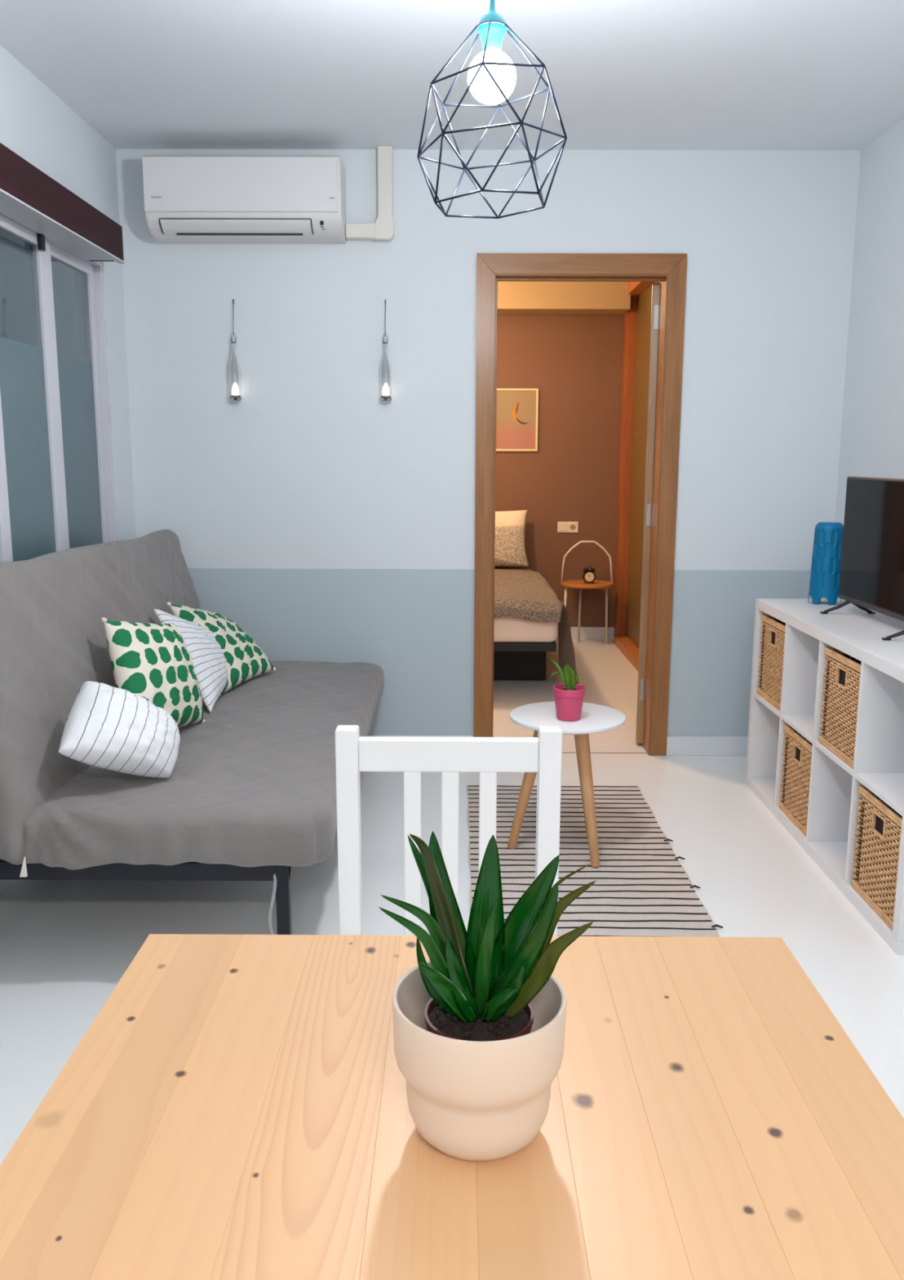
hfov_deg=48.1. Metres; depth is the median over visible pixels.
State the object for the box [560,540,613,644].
bedside table
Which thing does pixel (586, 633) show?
baseboard
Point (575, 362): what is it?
wall
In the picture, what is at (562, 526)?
switch
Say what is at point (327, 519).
wall
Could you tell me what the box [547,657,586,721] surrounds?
potted plant
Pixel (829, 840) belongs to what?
shelf unit
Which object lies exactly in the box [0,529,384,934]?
sofa
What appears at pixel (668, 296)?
door frame
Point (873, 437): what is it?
wall
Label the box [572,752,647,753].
threshold
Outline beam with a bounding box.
[497,281,631,314]
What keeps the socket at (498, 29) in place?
attached to the pendant lamp at (491, 75)
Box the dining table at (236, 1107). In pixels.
[0,933,903,1279]
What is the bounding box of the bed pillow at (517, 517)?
[495,510,528,543]
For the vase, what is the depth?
3.85 m
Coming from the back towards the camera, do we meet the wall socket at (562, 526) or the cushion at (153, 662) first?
the wall socket at (562, 526)
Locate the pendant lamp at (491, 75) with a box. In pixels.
[417,0,567,218]
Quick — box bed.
[493,568,558,679]
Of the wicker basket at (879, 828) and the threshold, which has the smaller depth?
the wicker basket at (879, 828)
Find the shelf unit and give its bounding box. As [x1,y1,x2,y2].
[746,598,903,955]
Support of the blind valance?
attached to the wall at (37, 126)
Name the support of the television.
on the shelf unit
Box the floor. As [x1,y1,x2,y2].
[0,640,903,1164]
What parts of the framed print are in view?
printed stem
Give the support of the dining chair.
on the floor
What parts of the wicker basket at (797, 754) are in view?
handle frame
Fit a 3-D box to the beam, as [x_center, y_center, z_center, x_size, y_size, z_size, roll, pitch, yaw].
[-0.080,-2.376,6.924,2.560,0.252,0.270,0,10,0]
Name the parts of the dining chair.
post, rail, post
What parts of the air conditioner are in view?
panel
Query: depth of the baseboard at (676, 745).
4.56 m
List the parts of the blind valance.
rail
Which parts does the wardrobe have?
panel, rail, sliding door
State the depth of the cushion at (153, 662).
3.09 m
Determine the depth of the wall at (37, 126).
3.81 m
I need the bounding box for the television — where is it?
[820,476,903,639]
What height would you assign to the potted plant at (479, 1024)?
0.269 m
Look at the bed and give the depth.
5.58 m
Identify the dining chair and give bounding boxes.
[334,724,562,936]
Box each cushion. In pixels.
[57,680,180,777]
[101,617,204,727]
[153,608,228,713]
[166,601,276,697]
[494,525,529,567]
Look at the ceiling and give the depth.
3.28 m
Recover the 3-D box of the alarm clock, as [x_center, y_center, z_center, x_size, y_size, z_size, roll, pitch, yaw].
[0.963,-0.457,7.116,0.087,0.125,0.050,0,10,0]
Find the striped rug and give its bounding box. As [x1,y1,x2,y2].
[466,785,723,937]
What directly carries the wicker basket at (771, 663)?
on the shelf unit
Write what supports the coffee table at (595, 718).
on the striped rug
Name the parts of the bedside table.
leg, leg, handle, leg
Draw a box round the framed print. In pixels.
[496,388,538,451]
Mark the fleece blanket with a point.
(526, 595)
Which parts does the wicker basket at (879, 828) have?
handle frame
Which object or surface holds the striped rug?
on the floor
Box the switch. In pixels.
[559,523,567,531]
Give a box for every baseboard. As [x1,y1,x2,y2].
[368,734,473,737]
[556,626,614,639]
[666,736,748,755]
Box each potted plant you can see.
[378,831,595,1161]
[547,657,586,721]
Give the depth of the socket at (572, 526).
7.33 m
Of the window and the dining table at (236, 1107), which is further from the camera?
the window
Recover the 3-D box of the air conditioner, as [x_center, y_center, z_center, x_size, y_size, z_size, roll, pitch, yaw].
[-0.824,-1.773,4.073,0.774,0.302,0.212,0,10,0]
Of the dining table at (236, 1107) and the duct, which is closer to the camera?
the dining table at (236, 1107)
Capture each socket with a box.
[477,0,506,51]
[557,521,578,532]
[569,524,576,529]
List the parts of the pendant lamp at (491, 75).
bulb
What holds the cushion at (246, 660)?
on the sofa
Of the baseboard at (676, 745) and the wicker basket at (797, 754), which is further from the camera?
the baseboard at (676, 745)
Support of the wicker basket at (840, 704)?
on the shelf unit
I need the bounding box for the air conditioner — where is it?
[142,155,346,244]
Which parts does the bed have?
mattress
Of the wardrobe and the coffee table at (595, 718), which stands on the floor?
the wardrobe
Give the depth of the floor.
3.05 m
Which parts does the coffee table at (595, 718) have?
leg, leg, leg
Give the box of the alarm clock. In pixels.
[582,565,595,583]
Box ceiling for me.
[0,0,903,150]
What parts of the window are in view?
pane, frosted pane, sash, pane, sash, frosted pane, frame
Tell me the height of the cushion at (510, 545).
0.280 m
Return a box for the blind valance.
[0,142,125,263]
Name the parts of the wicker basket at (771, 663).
handle frame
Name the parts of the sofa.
backrest mattress, metal frame, seat mattress, leg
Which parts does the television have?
casing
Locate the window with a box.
[0,213,117,561]
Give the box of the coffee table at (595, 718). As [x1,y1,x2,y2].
[507,701,626,866]
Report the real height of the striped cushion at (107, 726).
0.260 m
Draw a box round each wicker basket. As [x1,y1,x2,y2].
[757,614,786,711]
[779,724,813,835]
[818,647,862,768]
[851,786,902,929]
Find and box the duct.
[345,145,395,241]
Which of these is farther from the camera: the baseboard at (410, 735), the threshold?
the threshold
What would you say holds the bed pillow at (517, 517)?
on the bed
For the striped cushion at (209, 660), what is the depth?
3.63 m
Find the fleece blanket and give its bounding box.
[494,568,578,684]
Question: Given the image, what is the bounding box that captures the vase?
[808,521,844,605]
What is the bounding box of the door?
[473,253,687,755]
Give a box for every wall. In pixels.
[0,44,136,893]
[115,149,861,736]
[494,314,624,634]
[835,117,903,599]
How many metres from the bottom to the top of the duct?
0.358 m
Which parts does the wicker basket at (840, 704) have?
handle frame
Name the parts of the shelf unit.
shelf, shelf, shelf, shelf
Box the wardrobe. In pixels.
[613,281,660,671]
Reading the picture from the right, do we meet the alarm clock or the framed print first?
the alarm clock
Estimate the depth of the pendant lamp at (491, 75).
2.14 m

